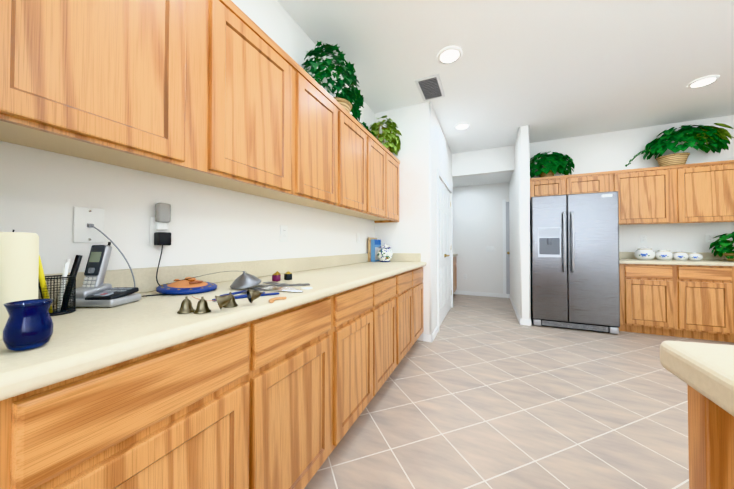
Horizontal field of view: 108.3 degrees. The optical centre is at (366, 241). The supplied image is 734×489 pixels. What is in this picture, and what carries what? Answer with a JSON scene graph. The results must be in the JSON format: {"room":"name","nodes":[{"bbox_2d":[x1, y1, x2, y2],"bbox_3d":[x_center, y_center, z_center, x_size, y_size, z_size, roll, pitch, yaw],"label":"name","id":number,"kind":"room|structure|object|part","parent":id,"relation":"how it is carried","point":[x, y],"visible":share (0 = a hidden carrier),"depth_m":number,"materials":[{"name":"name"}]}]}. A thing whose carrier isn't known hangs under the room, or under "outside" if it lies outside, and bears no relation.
{"room":"kitchen","nodes":[
{"label":"kitchen","id":0,"kind":"room"},
{"bbox_2d":[0,0,374,273],"bbox_3d":[0.104,-0.234,3.497,0.120,2.780,6.460,0,-1,25],"label":"wall","id":1,"kind":"structure","parent":0,"point":[43,193],"depth_m":1.20,"materials":[{"name":"white paint"}]},
{"bbox_2d":[0,0,207,175],"bbox_3d":[-0.876,-0.653,0.816,0.336,0.715,0.510,0,-1,25],"label":"upper cabinet","id":2,"kind":"object","parent":1,"relation":"attached to","point":[122,83],"depth_m":0.77,"materials":[{"name":"brown wood"}]},
{"bbox_2d":[73,206,135,286],"bbox_3d":[-0.949,0.040,0.969,0.070,0.323,0.158,0,-1,25],"label":"outlet","id":3,"kind":"object","parent":1,"relation":"attached to","point":[88,225],"visible":0.9,"depth_m":0.94,"materials":[{"name":"white plastic"}]},
{"bbox_3d":[-0.987,-0.059,0.946,0.020,0.126,0.080,0,-1,25],"label":"plate","id":4,"kind":"part","parent":3,"relation":"part of","materials":[{"name":"white plastic"}]},
{"bbox_3d":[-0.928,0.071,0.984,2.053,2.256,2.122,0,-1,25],"label":"phone jack cord","id":5,"kind":"part","parent":3,"relation":"part of","materials":[{"name":"grey plastic"}]},
{"bbox_2d":[142,203,170,296],"bbox_3d":[-0.842,0.019,1.075,0.174,0.373,0.157,0,-1,25],"label":"outlet","id":6,"kind":"object","parent":1,"relation":"attached to","point":[160,234],"visible":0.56,"depth_m":1.12,"materials":[{"name":"white plastic"}]},
{"bbox_3d":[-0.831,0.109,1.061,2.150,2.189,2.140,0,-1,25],"label":"cord","id":7,"kind":"part","parent":6,"relation":"part of","materials":[{"name":"black plastic"}]},
{"bbox_2d":[38,253,367,304],"bbox_3d":[-0.508,0.170,1.985,0.020,0.099,2.967,0,-1,25],"label":"backsplash","id":8,"kind":"structure","parent":1,"relation":"attached to","point":[145,279],"depth_m":1.34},
{"bbox_2d":[164,0,299,195],"bbox_3d":[-0.659,-0.647,1.287,0.336,0.715,0.527,0,-1,25],"label":"upper cabinet","id":9,"kind":"object","parent":1,"relation":"attached to","point":[228,94],"depth_m":1.20,"materials":[{"name":"brown wood"}]},
{"bbox_2d":[280,225,287,241],"bbox_3d":[-0.579,-0.057,1.849,0.009,0.116,0.072,0,-1,25],"label":"outlet","id":10,"kind":"object","parent":1,"relation":"attached to","point":[283,233],"visible":1,"depth_m":1.84,"materials":[{"name":"white plastic"}]},
{"bbox_2d":[260,66,339,207],"bbox_3d":[-0.451,-0.641,1.741,0.336,0.715,0.472,0,-1,25],"label":"upper cabinet","id":11,"kind":"object","parent":1,"relation":"attached to","point":[319,111],"depth_m":1.68,"materials":[{"name":"brown wood"}]},
{"bbox_2d":[316,104,367,212],"bbox_3d":[-0.250,-0.635,2.178,0.336,0.715,0.489,0,-1,25],"label":"upper cabinet","id":12,"kind":"object","parent":1,"relation":"attached to","point":[353,135],"depth_m":2.11,"materials":[{"name":"brown wood"}]},
{"bbox_2d":[302,41,374,135],"bbox_3d":[-0.170,-1.262,2.304,0.339,0.540,1.343,0,-1,25],"label":"plant","id":13,"kind":"object","parent":12,"relation":"on","point":[346,98],"visible":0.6,"depth_m":2.08,"materials":[{"name":"green plant"}]},
{"bbox_2d":[340,131,387,219],"bbox_3d":[-0.052,-0.629,2.609,0.336,0.715,0.461,0,-1,25],"label":"upper cabinet","id":14,"kind":"object","parent":1,"relation":"attached to","point":[377,152],"depth_m":2.56,"materials":[{"name":"brown wood"}]},
{"bbox_2d":[372,150,399,222],"bbox_3d":[0.149,-0.623,3.048,0.336,0.715,0.505,0,-1,25],"label":"upper cabinet","id":15,"kind":"object","parent":1,"relation":"attached to","point":[393,163],"depth_m":2.99,"materials":[{"name":"brown wood"}]},
{"bbox_2d":[369,115,401,155],"bbox_3d":[0.210,-1.211,3.054,0.382,0.459,0.396,0,-1,25],"label":"potted plant","id":16,"kind":"object","parent":15,"relation":"on","point":[389,136],"visible":0.81,"depth_m":3.01,"materials":[{"name":"plant"}]},
{"bbox_2d":[375,101,432,340],"bbox_3d":[0.444,-0.238,3.253,0.700,2.780,0.120,0,-1,25],"label":"wall","id":17,"kind":"structure","parent":0,"point":[411,231],"depth_m":3.13,"materials":[{"name":"white paint"}]},
{"bbox_2d":[390,253,419,260],"bbox_3d":[0.370,0.187,3.203,0.560,0.099,0.020,0,-1,25],"label":"backsplash","id":18,"kind":"structure","parent":17,"relation":"attached to","point":[396,256],"depth_m":3.15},
{"bbox_2d":[423,334,431,341],"bbox_3d":[0.696,1.107,3.046,0.107,0.085,0.010,0,-1,25],"label":"baseboard","id":19,"kind":"structure","parent":17,"relation":"attached to","point":[427,338],"depth_m":3.04,"materials":[{"name":"white paint"}]},
{"bbox_2d":[432,326,437,341],"bbox_3d":[0.821,1.109,3.201,0.010,0.085,0.397,0,-1,25],"label":"baseboard","id":20,"kind":"structure","parent":17,"relation":"attached to","point":[434,333],"depth_m":3.17,"materials":[{"name":"white paint"}]},
{"bbox_2d":[433,108,437,331],"bbox_3d":[0.801,-0.237,3.337,0.120,2.780,0.330,0,-1,25],"label":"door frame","id":21,"kind":"structure","parent":17,"relation":"attached to","point":[435,159],"depth_m":3.29,"materials":[{"name":"white paint"}]},
{"bbox_2d":[437,118,450,192],"bbox_3d":[1.162,-1.246,4.137,0.120,0.740,1.400,0,-1,25],"label":"lintel","id":22,"kind":"object","parent":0,"point":[444,158],"visible":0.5,"depth_m":3.94,"materials":[{"name":"white paint"}]},
{"bbox_2d":[437,169,452,331],"bbox_3d":[1.214,0.115,4.094,0.085,2.098,1.516,0,-1,25],"label":"pantry door","id":23,"kind":"structure","parent":22,"relation":"attached to","point":[444,205],"depth_m":4.01,"materials":[{"name":"white paint"}]},
{"bbox_2d":[451,153,452,307],"bbox_3d":[1.500,-0.216,4.859,0.120,2.780,0.220,0,-1,25],"label":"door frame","id":24,"kind":"structure","parent":0,"point":[451,231],"depth_m":4.73,"materials":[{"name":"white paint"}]},
{"bbox_2d":[453,182,509,293],"bbox_3d":[2.308,-0.031,5.971,1.820,2.440,0.120,0,-1,25],"label":"wall","id":25,"kind":"structure","parent":0,"point":[477,219],"depth_m":5.83,"materials":[{"name":"white paint"}]},
{"bbox_2d":[456,291,508,297],"bbox_3d":[2.507,1.145,5.790,1.078,0.085,0.010,0,-1,25],"label":"baseboard","id":26,"kind":"structure","parent":25,"relation":"attached to","point":[500,295],"depth_m":5.79,"materials":[{"name":"white paint"}]},
{"bbox_2d":[502,199,509,297],"bbox_3d":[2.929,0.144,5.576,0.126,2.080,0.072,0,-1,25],"label":"hall door","id":27,"kind":"structure","parent":25,"relation":"in","point":[506,273],"depth_m":5.60,"materials":[{"name":"white paint"}]},
{"bbox_2d":[453,172,511,186],"bbox_3d":[2.008,-1.308,5.477,1.940,0.100,1.300,0,-1,25],"label":"ceiling","id":28,"kind":"structure","parent":0,"point":[504,177],"depth_m":5.36,"materials":[{"name":"white paint"}]},
{"bbox_2d":[452,145,513,177],"bbox_3d":[2.030,-1.403,4.687,1.000,0.410,0.120,0,-1,25],"label":"lintel","id":29,"kind":"object","parent":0,"point":[487,161],"visible":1,"depth_m":4.62,"materials":[{"name":"white paint"}]},
{"bbox_2d":[277,0,733,153],"bbox_3d":[1.496,-1.713,0.700,5.160,0.100,7.820,0,-1,25],"label":"ceiling","id":30,"kind":"structure","parent":0,"point":[545,70],"depth_m":2.38,"materials":[{"name":"white paint"}]},
{"bbox_2d":[415,74,444,100],"bbox_3d":[0.678,-1.625,2.824,0.240,0.015,0.420,0,-1,25],"label":"ceiling vent","id":31,"kind":"object","parent":30,"relation":"in","point":[430,87],"visible":1,"depth_m":2.79,"materials":[{"name":"grey metal"}]},
{"bbox_2d":[437,46,461,63],"bbox_3d":[0.725,-1.633,2.329,0.208,0.010,0.208,0,-1,25],"label":"recessed light","id":32,"kind":"object","parent":30,"relation":"in","point":[450,55],"visible":1,"depth_m":2.32,"materials":[{"name":"white paint"}]},
{"bbox_2d":[454,123,469,129],"bbox_3d":[1.333,-1.615,3.711,0.208,0.010,0.208,0,-1,25],"label":"recessed light","id":33,"kind":"object","parent":30,"relation":"in","point":[460,126],"visible":1,"depth_m":3.71,"materials":[{"name":"white paint"}]},
{"bbox_2d":[687,75,719,87],"bbox_3d":[3.429,-1.628,2.705,0.208,0.010,0.208,0,-1,25],"label":"recessed light","id":34,"kind":"object","parent":30,"relation":"in","point":[704,81],"visible":1,"depth_m":2.69,"materials":[{"name":"white paint"}]},
{"bbox_2d":[304,294,733,488],"bbox_3d":[1.783,1.151,1.288,5.160,0.050,9.200,0,-1,25],"label":"floor","id":35,"kind":"structure","parent":0,"point":[482,392],"depth_m":1.73,"materials":[{"name":"tile"}]},
{"bbox_2d":[0,321,259,488],"bbox_3d":[-0.749,0.680,0.737,0.619,0.875,0.503,0,-1,25],"label":"base cabinet","id":36,"kind":"object","parent":35,"relation":"on","point":[160,392],"depth_m":0.59,"materials":[{"name":"brown wood"}]},
{"bbox_2d":[0,261,426,404],"bbox_3d":[-0.223,0.238,1.853,0.648,0.040,2.967,0,-1,25],"label":"countertop","id":37,"kind":"structure","parent":36,"relation":"on","point":[86,341],"depth_m":0.66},
{"bbox_2d":[0,230,38,339],"bbox_3d":[-0.764,0.087,0.570,0.072,0.226,0.072,0,-1,25],"label":"paper towel roll","id":38,"kind":"object","parent":37,"relation":"on","point":[19,263],"visible":0.75,"depth_m":0.56,"materials":[{"name":"beige paper"}]},
{"bbox_2d":[2,298,53,350],"bbox_3d":[-0.637,0.156,0.500,0.059,0.086,0.059,0,-1,25],"label":"vase","id":39,"kind":"object","parent":37,"relation":"on","point":[29,325],"visible":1,"depth_m":0.48,"materials":[{"name":"blue ceramic"}]},
{"bbox_2d":[38,255,82,315],"bbox_3d":[-0.883,0.119,0.751,0.093,0.166,0.101,0,-1,25],"label":"pencil cup","id":40,"kind":"object","parent":37,"relation":"on","point":[61,304],"visible":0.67,"depth_m":0.74,"materials":[{"name":"black plastic"}]},
{"bbox_2d":[67,242,140,306],"bbox_3d":[-0.869,0.102,0.873,0.170,0.205,0.118,0,-1,0],"label":"cordless phone","id":41,"kind":"object","parent":37,"relation":"on","point":[94,290],"visible":0.96,"depth_m":0.88,"materials":[{"name":"silver plastic"}]},
{"bbox_2d":[156,277,216,293],"bbox_3d":[-0.754,0.177,1.118,0.212,0.058,0.212,0,-1,25],"label":"plate","id":42,"kind":"object","parent":37,"relation":"on","point":[191,285],"visible":0.96,"depth_m":1.07,"materials":[{"name":"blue ceramic"}]},
{"bbox_2d":[176,271,312,313],"bbox_3d":[-0.457,0.166,1.111,0.447,0.082,0.726,0,-1,25],"label":"wind chime","id":43,"kind":"object","parent":37,"relation":"on","point":[244,280],"visible":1,"depth_m":1.05,"materials":[{"name":"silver metal"}]},
{"bbox_2d":[368,237,376,261],"bbox_3d":[0.069,0.093,3.195,0.015,0.285,0.240,0,-1,25],"label":"cutting board","id":44,"kind":"object","parent":37,"relation":"on","point":[369,249],"visible":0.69,"depth_m":3.09,"materials":[{"name":"brown wood"}]},
{"bbox_2d":[371,239,380,261],"bbox_3d":[0.108,0.105,3.197,0.048,0.262,0.197,0,-1,25],"label":"box","id":45,"kind":"object","parent":37,"relation":"on","point":[375,244],"visible":0.81,"depth_m":3.12,"materials":[{"name":"blue cardboard"}]},
{"bbox_2d":[377,243,392,261],"bbox_3d":[0.209,0.124,3.098,0.188,0.220,0.235,0,-1,25],"label":"jar","id":46,"kind":"object","parent":37,"relation":"on","point":[384,253],"visible":1,"depth_m":3.03,"materials":[{"name":"white ceramic"}]},
{"bbox_2d":[260,297,339,488],"bbox_3d":[-0.542,0.686,1.187,0.619,0.875,0.488,0,-1,25],"label":"base cabinet","id":47,"kind":"object","parent":35,"relation":"on","point":[300,348],"depth_m":1.05,"materials":[{"name":"brown wood"}]},
{"bbox_2d":[340,285,375,440],"bbox_3d":[-0.338,0.692,1.631,0.619,0.875,0.489,0,-1,25],"label":"base cabinet","id":48,"kind":"object","parent":35,"relation":"on","point":[358,307],"depth_m":1.51,"materials":[{"name":"brown wood"}]},
{"bbox_2d":[376,277,399,392],"bbox_3d":[-0.134,0.698,2.075,0.619,0.875,0.488,0,-1,25],"label":"base cabinet","id":49,"kind":"object","parent":35,"relation":"on","point":[387,292],"depth_m":1.96,"materials":[{"name":"brown wood"}]},
{"bbox_2d":[400,269,415,361],"bbox_3d":[0.069,0.704,2.518,0.619,0.875,0.488,0,-1,25],"label":"base cabinet","id":50,"kind":"object","parent":35,"relation":"on","point":[407,280],"depth_m":2.46,"materials":[{"name":"brown wood"}]},
{"bbox_2d":[416,269,422,340],"bbox_3d":[0.277,0.711,2.970,0.619,0.875,0.507,0,-1,25],"label":"base cabinet","id":51,"kind":"object","parent":35,"relation":"on","point":[419,272],"depth_m":2.89,"materials":[{"name":"brown wood"}]},
{"bbox_2d":[453,254,457,293],"bbox_3d":[1.567,0.729,5.733,0.658,0.915,0.908,0,-1,25],"label":"base cabinet","id":52,"kind":"object","parent":35,"relation":"on","point":[454,274],"visible":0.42,"depth_m":5.71,"materials":[{"name":"brown wood"}]},
{"bbox_2d":[530,191,619,333],"bbox_3d":[2.826,0.263,3.750,0.920,1.768,0.817,0,-1,25],"label":"refrigerator","id":53,"kind":"object","parent":35,"relation":"on","point":[574,258],"visible":1,"depth_m":3.43,"materials":[{"name":"silver metal"}]},
{"bbox_2d":[618,264,733,342],"bbox_3d":[4.117,0.711,3.026,1.956,0.875,1.100,0,-1,25],"label":"base cabinet","id":54,"kind":"object","parent":35,"relation":"on","point":[688,298],"depth_m":3.16,"materials":[{"name":"brown wood"}]},
{"bbox_2d":[619,260,733,267],"bbox_3d":[4.112,0.254,3.034,1.966,0.040,1.100,0,-1,25],"label":"countertop","id":55,"kind":"structure","parent":54,"relation":"on","point":[681,263],"depth_m":3.15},
{"bbox_2d":[634,246,655,259],"bbox_3d":[3.757,0.151,3.586,0.200,0.180,0.201,0,-1,25],"label":"canister","id":56,"kind":"object","parent":55,"relation":"on","point":[644,253],"visible":1,"depth_m":3.53,"materials":[{"name":"ceramic"}]},
{"bbox_2d":[655,249,672,259],"bbox_3d":[3.929,0.166,3.507,0.164,0.147,0.164,0,-1,25],"label":"canister","id":57,"kind":"object","parent":55,"relation":"on","point":[663,254],"visible":0.98,"depth_m":3.46,"materials":[{"name":"ceramic"}]},
{"bbox_2d":[673,251,688,259],"bbox_3d":[4.070,0.176,3.442,0.140,0.126,0.140,0,-1,25],"label":"canister","id":58,"kind":"object","parent":55,"relation":"on","point":[679,255],"visible":1,"depth_m":3.40,"materials":[{"name":"ceramic"}]},
{"bbox_2d":[688,252,702,260],"bbox_3d":[4.193,0.182,3.385,0.124,0.112,0.124,0,-1,25],"label":"canister","id":59,"kind":"object","parent":55,"relation":"on","point":[694,256],"visible":1,"depth_m":3.35,"materials":[{"name":"ceramic"}]},
{"bbox_2d":[709,232,733,260],"bbox_3d":[4.441,0.054,3.171,0.470,0.362,0.399,0,-1,25],"label":"potted plant","id":60,"kind":"object","parent":55,"relation":"on","point":[724,242],"visible":1,"depth_m":3.23,"materials":[{"name":"plant"}]},
{"bbox_2d":[660,341,733,488],"bbox_3d":[1.125,0.644,-0.450,1.780,0.915,2.880,0,-1,25],"label":"kitchen island","id":61,"kind":"object","parent":35,"relation":"on","point":[704,372],"depth_m":0.46,"materials":[{"name":"laminate"}]},
{"bbox_2d":[509,126,530,319],"bbox_3d":[2.633,-0.219,4.630,0.130,2.780,2.050,0,-1,25],"label":"wall","id":62,"kind":"structure","parent":0,"point":[522,227],"depth_m":3.72,"materials":[{"name":"white paint"}]},
{"bbox_2d":[509,294,514,310],"bbox_3d":[2.747,1.134,5.032,0.010,0.085,1.168,0,-1,25],"label":"baseboard","id":63,"kind":"structure","parent":62,"relation":"attached to","point":[512,303],"depth_m":4.83,"materials":[{"name":"white paint"}]},
{"bbox_2d":[519,319,530,325],"bbox_3d":[2.197,1.116,3.677,0.142,0.085,0.010,0,-1,25],"label":"baseboard","id":64,"kind":"structure","parent":62,"relation":"attached to","point":[527,322],"depth_m":3.67,"materials":[{"name":"white paint"}]},
{"bbox_2d":[514,115,733,262],"bbox_3d":[3.874,-0.230,3.824,3.060,2.780,0.120,0,-1,25],"label":"wall","id":65,"kind":"structure","parent":0,"point":[608,151],"depth_m":3.76,"materials":[{"name":"white paint"}]},
{"bbox_2d":[530,171,609,198],"bbox_3d":[2.949,-0.810,4.003,0.966,0.315,0.336,0,-1,25],"label":"upper cabinet","id":66,"kind":"object","parent":65,"relation":"attached to","point":[595,182],"depth_m":3.82,"materials":[{"name":"brown wood"}]},
{"bbox_2d":[530,151,574,177],"bbox_3d":[2.800,-1.177,4.041,0.598,0.418,0.370,0,-1,25],"label":"potted plant","id":67,"kind":"object","parent":66,"relation":"on","point":[559,162],"visible":0.94,"depth_m":3.98,"materials":[{"name":"plant"}]},
{"bbox_2d":[610,165,677,223],"bbox_3d":[3.687,-0.615,3.661,0.660,0.715,0.336,0,-1,25],"label":"upper cabinet","id":68,"kind":"object","parent":65,"relation":"attached to","point":[646,195],"depth_m":3.48,"materials":[{"name":"brown wood"}]},
{"bbox_2d":[625,123,733,166],"bbox_3d":[4.041,-1.240,3.472,0.970,0.528,0.380,0,-1,25],"label":"potted plant","id":69,"kind":"object","parent":68,"relation":"on","point":[714,139],"visible":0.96,"depth_m":3.39,"materials":[{"name":"green plant"}]},
{"bbox_2d":[619,252,726,259],"bbox_3d":[4.338,0.191,3.526,1.966,0.099,0.020,0,-1,25],"label":"backsplash","id":70,"kind":"structure","parent":65,"relation":"attached to","point":[622,255],"depth_m":3.54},
{"bbox_2d":[678,160,733,222],"bbox_3d":[4.278,-0.618,3.390,0.640,0.715,0.336,0,-1,25],"label":"upper cabinet","id":71,"kind":"object","parent":65,"relation":"attached to","point":[695,193],"depth_m":3.26,"materials":[{"name":"brown wood"}]},
{"bbox_2d":[705,234,713,242],"bbox_3d":[4.483,-0.045,3.469,0.072,0.116,0.009,0,-1,25],"label":"electrical outlet","id":72,"kind":"object","parent":65,"relation":"attached to","point":[708,238],"visible":0.9,"depth_m":3.47,"materials":[{"name":"white plastic"}]}
]}

